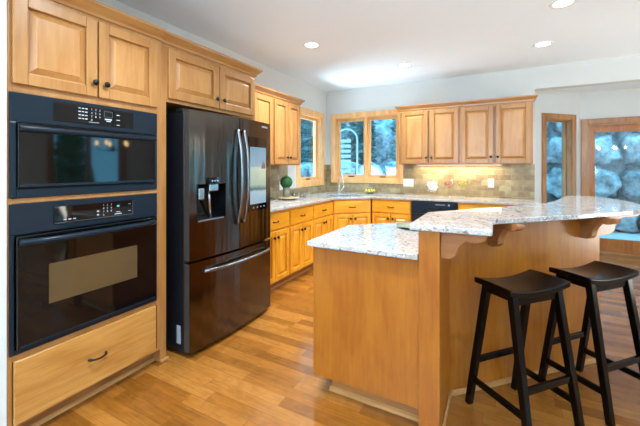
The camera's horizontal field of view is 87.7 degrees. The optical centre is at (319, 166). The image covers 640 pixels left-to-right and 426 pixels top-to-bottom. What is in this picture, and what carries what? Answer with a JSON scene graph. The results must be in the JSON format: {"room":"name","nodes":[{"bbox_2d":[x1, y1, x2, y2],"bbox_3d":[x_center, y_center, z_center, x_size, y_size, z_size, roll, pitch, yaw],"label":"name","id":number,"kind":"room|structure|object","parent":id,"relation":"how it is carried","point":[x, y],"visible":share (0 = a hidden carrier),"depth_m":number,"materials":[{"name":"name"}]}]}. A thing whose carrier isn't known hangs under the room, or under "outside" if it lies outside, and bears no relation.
{"room":"kitchen","nodes":[
{"label":"kitchen","id":0,"kind":"room"},
{"bbox_2d":[0,0,6,425],"bbox_3d":[-2.881,-0.010,-0.077,0.898,2.740,4.236,0,0,28],"label":"wall","id":1,"kind":"structure","parent":0,"point":[3,3],"depth_m":1.56,"materials":[{"name":"paint"}]},
{"bbox_2d":[96,0,326,198],"bbox_3d":[-1.040,-0.010,4.138,0.150,2.740,4.934,0,0,28],"label":"wall","id":2,"kind":"structure","parent":0,"point":[315,99],"depth_m":4.69,"materials":[{"name":"paint"}]},
{"bbox_2d":[251,84,275,164],"bbox_3d":[-0.887,-0.482,3.858,0.384,0.915,0.753,0,0,28],"label":"upper cabinet","id":3,"kind":"object","parent":2,"relation":"attached to","point":[263,95],"visible":0.27,"depth_m":3.97,"materials":[{"name":"brown wood"}]},
{"bbox_2d":[273,91,304,164],"bbox_3d":[-0.544,-0.482,4.496,0.384,0.915,0.694,0,0,28],"label":"upper cabinet","id":4,"kind":"object","parent":2,"relation":"attached to","point":[286,108],"visible":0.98,"depth_m":4.36,"materials":[{"name":"brown wood"}]},
{"bbox_2d":[270,165,326,198],"bbox_3d":[-0.561,0.203,4.860,0.009,0.486,2.910,0,0,28],"label":"backsplash","id":5,"kind":"structure","parent":2,"relation":"attached to","point":[277,172],"depth_m":4.87,"materials":[{"name":"tile"}]},
{"bbox_2d":[296,106,323,187],"bbox_3d":[-0.212,-0.320,5.654,0.172,1.290,0.910,0,0,28],"label":"window","id":6,"kind":"structure","parent":2,"relation":"in","point":[318,120],"depth_m":5.93,"materials":[{"name":"brown wood"}]},
{"bbox_2d":[40,253,639,425],"bbox_3d":[1.398,1.390,1.122,7.400,0.060,10.700,0,0,28],"label":"floor","id":7,"kind":"structure","parent":0,"point":[260,373],"depth_m":2.02,"materials":[{"name":"brown wood"}]},
{"bbox_2d":[7,0,165,425],"bbox_3d":[-1.587,0.210,2.102,0.774,2.300,0.820,0,0,28],"label":"tall cabinet","id":8,"kind":"object","parent":7,"relation":"on","point":[86,51],"visible":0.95,"depth_m":1.86,"materials":[{"name":"brown wood"}]},
{"bbox_2d":[9,193,156,356],"bbox_3d":[-1.526,0.543,2.050,0.692,0.728,0.776,0,0,28],"label":"wall oven","id":9,"kind":"object","parent":8,"relation":"in","point":[75,265],"visible":1,"depth_m":1.81,"materials":[{"name":"black metal"}]},
{"bbox_2d":[9,91,156,197],"bbox_3d":[-1.523,-0.106,2.048,0.598,0.512,0.776,0,0,28],"label":"microwave oven","id":10,"kind":"object","parent":8,"relation":"in","point":[57,146],"visible":1,"depth_m":1.82,"materials":[{"name":"black plastic"}]},
{"bbox_2d":[153,31,262,362],"bbox_3d":[-1.141,0.210,2.942,0.754,2.300,1.080,0,0,28],"label":"tall cabinet","id":11,"kind":"object","parent":7,"relation":"on","point":[194,76],"visible":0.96,"depth_m":2.54,"materials":[{"name":"brown wood"}]},
{"bbox_2d":[166,108,270,354],"bbox_3d":[-0.962,0.469,2.905,0.818,1.782,0.947,0,0,28],"label":"refrigerator","id":12,"kind":"object","parent":7,"relation":"on","point":[218,247],"visible":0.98,"depth_m":2.52,"materials":[{"name":"black metal"}]},
{"bbox_2d":[267,209,288,290],"bbox_3d":[-0.739,0.919,3.743,0.653,0.882,0.570,0,0,28],"label":"base cabinet","id":13,"kind":"object","parent":7,"relation":"on","point":[279,220],"visible":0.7,"depth_m":3.68,"materials":[{"name":"brown wood"}]},
{"bbox_2d":[283,204,312,282],"bbox_3d":[-0.473,0.919,4.239,0.653,0.882,0.550,0,0,28],"label":"base cabinet","id":14,"kind":"object","parent":7,"relation":"on","point":[300,218],"visible":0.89,"depth_m":4.06,"materials":[{"name":"brown wood"}]},
{"bbox_2d":[307,200,332,269],"bbox_3d":[-0.201,0.919,4.744,0.653,0.882,0.590,0,0,28],"label":"base cabinet","id":15,"kind":"object","parent":7,"relation":"on","point":[322,219],"visible":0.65,"depth_m":4.56,"materials":[{"name":"brown wood"}]},
{"bbox_2d":[332,199,371,230],"bbox_3d":[0.352,0.919,5.390,1.056,0.882,1.052,0,0,28],"label":"base cabinet","id":16,"kind":"object","parent":7,"relation":"on","point":[346,212],"visible":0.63,"depth_m":4.95,"materials":[{"name":"brown wood"}]},
{"bbox_2d":[270,191,538,211],"bbox_3d":[0.870,0.462,4.108,3.223,0.032,2.860,0,0,28],"label":"countertop","id":17,"kind":"structure","parent":16,"relation":"on","point":[276,204],"depth_m":4.71,"materials":[{"name":"stone"}]},
{"bbox_2d":[278,196,298,199],"bbox_3d":[-0.433,0.429,4.581,0.294,0.032,0.294,0,0,28],"label":"serving tray","id":18,"kind":"object","parent":17,"relation":"on","point":[281,197],"visible":0.94,"depth_m":4.51,"materials":[{"name":"brown wood"}]},
{"bbox_2d":[280,176,292,196],"bbox_3d":[-0.461,0.268,4.550,0.171,0.289,0.173,0,0,28],"label":"topiary","id":19,"kind":"object","parent":18,"relation":"on","point":[286,182],"visible":1,"depth_m":4.51,"materials":[{"name":"green plant"}]},
{"bbox_2d":[283,187,289,196],"bbox_3d":[-0.460,0.345,4.550,0.092,0.135,0.092,0,0,28],"label":"pot","id":20,"kind":"object","parent":18,"relation":"on","point":[286,190],"depth_m":4.51,"materials":[{"name":"white ceramic"}]},
{"bbox_2d":[338,173,344,193],"bbox_3d":[0.342,0.275,5.477,0.120,0.343,0.205,0,0,9],"label":"faucet","id":21,"kind":"object","parent":17,"relation":"on","point":[341,174],"visible":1,"depth_m":5.53,"materials":[{"name":"silver metal"}]},
{"bbox_2d":[328,194,360,196],"bbox_3d":[0.390,0.465,5.257,0.524,0.022,0.354,0,0,-17],"label":"sink","id":22,"kind":"object","parent":17,"relation":"in","point":[355,194],"visible":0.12,"depth_m":5.41,"materials":[{"name":"metal"}]},
{"bbox_2d":[364,189,374,193],"bbox_3d":[0.835,0.407,5.568,0.166,0.078,0.123,0,0,28],"label":"bunch","id":23,"kind":"object","parent":17,"relation":"on","point":[373,190],"visible":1,"depth_m":5.55,"materials":[{"name":"yellow food"}]},
{"bbox_2d":[425,181,438,192],"bbox_3d":[1.683,0.326,4.999,0.200,0.239,0.200,0,0,28],"label":"flower","id":24,"kind":"object","parent":17,"relation":"on","point":[429,184],"visible":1,"depth_m":4.97,"materials":[{"name":"white plant"}]},
{"bbox_2d":[444,179,453,188],"bbox_3d":[1.918,0.314,4.952,0.148,0.264,0.148,0,0,28],"label":"flower","id":25,"kind":"object","parent":17,"relation":"on","point":[449,182],"visible":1,"depth_m":4.92,"materials":[{"name":"pink plant"}]},
{"bbox_2d":[457,178,467,187],"bbox_3d":[2.095,0.308,4.891,0.148,0.276,0.148,0,0,28],"label":"flower","id":26,"kind":"object","parent":17,"relation":"on","point":[461,182],"visible":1,"depth_m":4.87,"materials":[{"name":"yellow plant"}]},
{"bbox_2d":[372,199,412,223],"bbox_3d":[1.185,0.919,5.191,0.592,0.882,0.653,0,0,28],"label":"base cabinet","id":27,"kind":"object","parent":7,"relation":"on","point":[383,210],"visible":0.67,"depth_m":4.93,"materials":[{"name":"brown wood"}]},
{"bbox_2d":[411,200,457,221],"bbox_3d":[1.720,0.924,4.901,0.608,0.872,0.618,0,0,28],"label":"dishwasher","id":28,"kind":"object","parent":7,"relation":"on","point":[418,208],"visible":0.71,"depth_m":4.67,"materials":[{"name":"black plastic"}]},
{"bbox_2d":[313,214,639,425],"bbox_3d":[1.133,0.842,2.345,2.401,1.036,1.101,0,0,-25],"label":"kitchen island","id":29,"kind":"object","parent":7,"relation":"on","point":[394,335],"visible":0.87,"depth_m":1.94,"materials":[{"name":"brown wood"}]},
{"bbox_2d":[307,222,417,259],"bbox_3d":[0.925,0.462,2.299,2.089,0.032,0.910,0,0,-16],"label":"island countertop","id":30,"kind":"structure","parent":29,"relation":"on","point":[382,239],"depth_m":2.02,"materials":[{"name":"stone"}]},
{"bbox_2d":[396,222,411,228],"bbox_3d":[0.699,0.436,2.451,0.274,0.019,0.274,0,0,28],"label":"plate","id":31,"kind":"object","parent":30,"relation":"on","point":[401,224],"visible":0.28,"depth_m":2.51,"materials":[{"name":"grey ceramic"}]},
{"bbox_2d":[409,196,639,235],"bbox_3d":[1.678,0.308,2.382,2.767,0.030,0.727,0,0,-34],"label":"island countertop","id":32,"kind":"structure","parent":29,"relation":"on","point":[480,221],"depth_m":2.06,"materials":[{"name":"stone"}]},
{"bbox_2d":[458,202,496,209],"bbox_3d":[2.201,0.919,4.645,0.462,0.882,0.653,0,0,28],"label":"base cabinet","id":33,"kind":"object","parent":7,"relation":"on","point":[461,206],"visible":0.09,"depth_m":4.42,"materials":[{"name":"brown wood"}]},
{"bbox_2d":[497,204,518,206],"bbox_3d":[2.609,0.919,4.425,0.462,0.882,0.653,0,0,28],"label":"base cabinet","id":34,"kind":"object","parent":7,"relation":"on","point":[498,205],"visible":0.06,"depth_m":4.26,"materials":[{"name":"brown wood"}]},
{"bbox_2d":[465,269,584,425],"bbox_3d":[1.091,0.982,1.804,0.424,0.757,0.412,0,0,-20],"label":"bar stool","id":35,"kind":"object","parent":7,"relation":"on","point":[523,289],"visible":1,"depth_m":1.74,"materials":[{"name":"black paint"}]},
{"bbox_2d":[538,261,639,425],"bbox_3d":[1.628,0.982,1.986,0.424,0.757,0.412,0,0,-20],"label":"bar stool","id":36,"kind":"object","parent":7,"relation":"on","point":[595,276],"visible":0.94,"depth_m":1.92,"materials":[{"name":"black paint"}]},
{"bbox_2d":[115,0,639,91],"bbox_3d":[1.071,-1.420,0.514,7.400,0.080,9.320,0,0,28],"label":"ceiling","id":37,"kind":"structure","parent":0,"point":[363,43],"depth_m":3.44,"materials":[{"name":"paint"}]},
{"bbox_2d":[303,42,319,47],"bbox_3d":[-0.095,-1.375,3.763,0.190,0.008,0.190,0,0,28],"label":"recessed light","id":38,"kind":"object","parent":37,"relation":"in","point":[307,44],"visible":1,"depth_m":3.76,"materials":[{"name":"white plastic"}]},
{"bbox_2d":[397,63,411,67],"bbox_3d":[1.145,-1.375,4.505,0.190,0.008,0.190,0,0,28],"label":"recessed light","id":39,"kind":"object","parent":37,"relation":"in","point":[402,65],"visible":1,"depth_m":4.51,"materials":[{"name":"white plastic"}]},
{"bbox_2d":[533,41,552,47],"bbox_3d":[2.500,-1.375,3.738,0.190,0.008,0.190,0,0,28],"label":"recessed light","id":40,"kind":"object","parent":37,"relation":"in","point":[544,43],"visible":1,"depth_m":3.74,"materials":[{"name":"white plastic"}]},
{"bbox_2d":[549,0,576,8],"bbox_3d":[2.042,-1.375,2.801,0.190,0.008,0.190,0,0,28],"label":"recessed light","id":41,"kind":"object","parent":37,"relation":"in","point":[557,4],"visible":1,"depth_m":2.80,"materials":[{"name":"white plastic"}]},
{"bbox_2d":[327,55,639,198],"bbox_3d":[3.264,-0.010,4.541,7.050,2.740,0.150,0,0,28],"label":"wall","id":42,"kind":"structure","parent":0,"point":[519,82],"depth_m":4.90,"materials":[{"name":"paint"}]},
{"bbox_2d":[331,109,402,183],"bbox_3d":[0.819,-0.340,5.843,1.320,1.240,0.172,0,0,28],"label":"window","id":43,"kind":"structure","parent":42,"relation":"in","point":[367,117],"depth_m":5.82,"materials":[{"name":"brown wood"}]},
{"bbox_2d":[403,179,412,186],"bbox_3d":[1.436,0.255,5.422,0.165,0.125,0.010,0,0,28],"label":"wall switch","id":44,"kind":"object","parent":42,"relation":"attached to","point":[406,182],"visible":1,"depth_m":5.42,"materials":[{"name":"white plastic"}]},
{"bbox_2d":[395,101,459,164],"bbox_3d":[1.653,-0.487,5.103,0.932,0.895,0.384,0,0,28],"label":"upper cabinet","id":45,"kind":"object","parent":42,"relation":"attached to","point":[428,133],"visible":0.99,"depth_m":4.94,"materials":[{"name":"brown wood"}]},
{"bbox_2d":[423,164,502,164],"bbox_3d":[2.053,-0.032,4.981,1.200,0.014,0.050,0,0,28],"label":"light","id":46,"kind":"object","parent":45,"relation":"attached to","point":[423,164],"visible":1,"depth_m":4.92,"materials":[{"name":"white plastic"}]},
{"bbox_2d":[327,164,534,198],"bbox_3d":[1.551,0.203,5.372,3.225,0.486,0.009,0,0,28],"label":"backsplash","id":47,"kind":"structure","parent":42,"relation":"attached to","point":[517,181],"depth_m":5.03,"materials":[{"name":"tile"}]},
{"bbox_2d":[488,179,493,186],"bbox_3d":[2.493,0.235,4.856,0.078,0.125,0.006,0,0,28],"label":"wall outlet","id":48,"kind":"object","parent":42,"relation":"attached to","point":[490,181],"visible":1,"depth_m":4.85,"materials":[{"name":"white plastic"}]},
{"bbox_2d":[459,94,537,163],"bbox_3d":[2.478,-0.487,4.660,0.938,0.895,0.384,0,0,28],"label":"upper cabinet","id":49,"kind":"object","parent":42,"relation":"attached to","point":[499,130],"visible":1,"depth_m":4.52,"materials":[{"name":"brown wood"}]},
{"bbox_2d":[535,90,579,203],"bbox_3d":[3.710,0.075,5.329,1.025,2.570,0.150,0,0,-17],"label":"wall","id":50,"kind":"structure","parent":0,"point":[547,101],"depth_m":5.23,"materials":[{"name":"paint"}]},
{"bbox_2d":[542,113,575,202],"bbox_3d":[3.758,0.140,5.332,0.710,1.960,0.172,0,0,-17],"label":"window","id":51,"kind":"structure","parent":50,"relation":"in","point":[562,118],"depth_m":5.34,"materials":[{"name":"brown wood"}]},
{"bbox_2d":[552,82,639,91],"bbox_3d":[5.058,-1.250,4.445,4.100,0.080,1.380,0,0,28],"label":"ceiling","id":52,"kind":"structure","parent":0,"point":[630,84],"depth_m":5.07,"materials":[{"name":"paint"}]},
{"bbox_2d":[580,87,639,195],"bbox_3d":[5.619,0.075,4.740,3.090,2.570,0.150,0,0,28],"label":"wall","id":53,"kind":"structure","parent":0,"point":[615,103],"depth_m":5.23,"materials":[{"name":"paint"}]},
{"bbox_2d":[581,116,639,255],"bbox_3d":[5.261,0.295,4.919,2.270,2.130,0.172,0,0,28],"label":"door","id":54,"kind":"structure","parent":53,"relation":"in","point":[621,124],"depth_m":5.30,"materials":[{"name":"brown wood"}]},
{"label":"boulder","id":55,"kind":"object","parent":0,"visible":0},
{"bbox_2d":[619,170,639,199],"bbox_3d":[6.450,0.330,6.683,0.701,0.700,0.900,0,0,28],"label":"boulder","id":56,"kind":"object","parent":55,"relation":"on","point":[630,179],"visible":0.91,"depth_m":6.55,"materials":[{"name":"grey stone"}]},
{"bbox_2d":[619,133,639,164],"bbox_3d":[6.427,-0.350,6.704,0.615,0.660,0.900,0,0,28],"label":"boulder","id":57,"kind":"object","parent":56,"relation":"on","point":[629,145],"visible":0.91,"depth_m":6.60,"materials":[{"name":"grey stone"}]},
{"label":"outside","id":58,"kind":"structure","parent":0,"visible":0},
{"bbox_2d":[599,230,639,240],"bbox_3d":[2.978,1.455,2.373,21.000,0.310,25.000,0,0,28],"label":"ground","id":59,"kind":"structure","parent":58,"point":[616,234],"depth_m":6.32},
{"bbox_2d":[301,119,312,162],"bbox_3d":[-0.629,-0.494,11.432,1.368,3.629,1.381,0,0,28],"label":"frosted tree","id":60,"kind":"object","parent":59,"relation":"on","point":[306,125],"visible":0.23,"depth_m":11.18,"materials":[{"name":"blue plant"}]},
{"bbox_2d":[341,122,349,159],"bbox_3d":[0.610,-0.298,11.383,1.334,3.237,1.341,0,0,28],"label":"frosted tree","id":61,"kind":"object","parent":59,"relation":"on","point":[344,136],"visible":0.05,"depth_m":11.17,"materials":[{"name":"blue plant"}]},
{"bbox_2d":[341,128,357,174],"bbox_3d":[0.638,0.189,7.945,0.543,2.222,0.060,0,0,10],"label":"trellis","id":62,"kind":"object","parent":59,"relation":"on","point":[354,132],"visible":0.42,"depth_m":7.92,"materials":[{"name":"white paint"}]},
{"bbox_2d":[310,119,392,167],"bbox_3d":[0.358,-1.930,14.395,13.000,6.878,3.402,0,0,28],"label":"hillside","id":63,"kind":"structure","parent":59,"relation":"on","point":[382,127],"depth_m":12.73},
{"bbox_2d":[345,120,378,164],"bbox_3d":[1.286,-0.599,10.299,1.355,3.838,1.314,0,0,28],"label":"frosted tree","id":64,"kind":"object","parent":59,"relation":"on","point":[358,127],"visible":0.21,"depth_m":10.06,"materials":[{"name":"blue plant"}]},
{"bbox_2d":[386,119,395,163],"bbox_3d":[2.514,-0.343,10.351,1.380,3.326,1.411,0,0,-29],"label":"frosted tree","id":65,"kind":"object","parent":59,"relation":"on","point":[392,142],"visible":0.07,"depth_m":10.19,"materials":[{"name":"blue plant"}]},
{"bbox_2d":[547,122,639,230],"bbox_3d":[6.578,-0.420,7.590,4.800,3.440,1.600,0,0,28],"label":"bank","id":66,"kind":"object","parent":59,"relation":"on","point":[617,166],"visible":0.11,"depth_m":6.92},
{"bbox_2d":[614,215,638,232],"bbox_3d":[5.992,0.990,6.864,0.764,0.620,0.900,0,0,28],"label":"boulder","id":67,"kind":"object","parent":59,"relation":"on","point":[628,224],"visible":0.2,"depth_m":6.45,"materials":[{"name":"stone"}]},
{"bbox_2d":[595,166,621,197],"bbox_3d":[5.850,0.330,6.968,0.626,0.700,0.900,0,0,28],"label":"boulder","id":68,"kind":"object","parent":67,"relation":"on","point":[607,182],"visible":0.54,"depth_m":6.64,"materials":[{"name":"grey stone"}]},
{"bbox_2d":[595,135,621,165],"bbox_3d":[5.882,-0.350,7.030,0.654,0.660,0.900,0,0,28],"label":"boulder","id":69,"kind":"object","parent":68,"relation":"on","point":[607,151],"visible":0.51,"depth_m":6.68,"materials":[{"name":"grey stone"}]},
{"label":"boulder","id":70,"kind":"object","parent":59,"relation":"on","visible":0},
{"bbox_2d":[547,167,561,197],"bbox_3d":[5.266,0.330,7.282,0.700,0.700,0.900,0,0,28],"label":"boulder","id":71,"kind":"object","parent":70,"relation":"on","point":[554,175],"visible":0.38,"depth_m":7.06,"materials":[{"name":"stone"}]},
{"bbox_2d":[547,136,561,164],"bbox_3d":[5.297,-0.350,7.354,0.684,0.660,0.900,0,0,28],"label":"boulder","id":72,"kind":"object","parent":71,"relation":"on","point":[554,145],"visible":0.39,"depth_m":7.16,"materials":[{"name":"grey stone"}]},
{"bbox_2d":[551,122,561,133],"bbox_3d":[5.406,-1.030,7.312,0.607,0.700,0.900,0,0,28],"label":"boulder","id":73,"kind":"object","parent":72,"relation":"on","point":[557,126],"visible":0.12,"depth_m":7.21,"materials":[{"name":"grey stone"}]},
{"bbox_3d":[-0.570,0.930,9.374,0.776,0.740,0.900,0,0,28],"label":"boulder","id":74,"kind":"object","parent":59,"relation":"on","visible":0},
{"bbox_2d":[301,162,311,176],"bbox_3d":[-0.487,0.210,9.455,0.677,0.700,0.900,0,0,28],"label":"boulder","id":75,"kind":"object","parent":74,"relation":"on","point":[305,166],"visible":0.2,"depth_m":9.15,"materials":[{"name":"grey stone"}]},
{"bbox_3d":[0.135,0.930,9.023,0.798,0.740,0.900,0,0,28],"label":"boulder","id":76,"kind":"object","parent":59,"relation":"on","visible":0},
{"bbox_2d":[309,163,312,176],"bbox_3d":[0.142,0.210,9.168,0.702,0.700,0.900,0,0,28],"label":"boulder","id":77,"kind":"object","parent":76,"relation":"on","point":[311,165],"visible":0.06,"depth_m":8.91,"materials":[{"name":"white stone"}]},
{"label":"boulder","id":78,"kind":"object","parent":59,"relation":"on","visible":0},
{"bbox_2d":[341,162,359,174],"bbox_3d":[0.742,0.210,8.812,0.692,0.700,0.900,0,0,28],"label":"boulder","id":79,"kind":"object","parent":78,"relation":"on","point":[353,165],"visible":0.15,"depth_m":8.49,"materials":[{"name":"grey stone"}]},
{"label":"boulder","id":80,"kind":"object","parent":59,"relation":"on","visible":0},
{"bbox_2d":[358,162,385,174],"bbox_3d":[1.361,0.210,8.457,0.734,0.700,0.900,0,0,28],"label":"boulder","id":81,"kind":"object","parent":80,"relation":"on","point":[376,169],"visible":0.34,"depth_m":8.09,"materials":[{"name":"white stone"}]},
{"bbox_3d":[2.063,0.930,7.980,0.707,0.740,0.900,0,0,28],"label":"boulder","id":82,"kind":"object","parent":59,"relation":"on","visible":0},
{"bbox_2d":[385,161,395,174],"bbox_3d":[2.046,0.210,8.115,0.797,0.700,0.900,0,0,28],"label":"boulder","id":83,"kind":"object","parent":82,"relation":"on","point":[390,168],"visible":0.12,"depth_m":7.88,"materials":[{"name":"white stone"}]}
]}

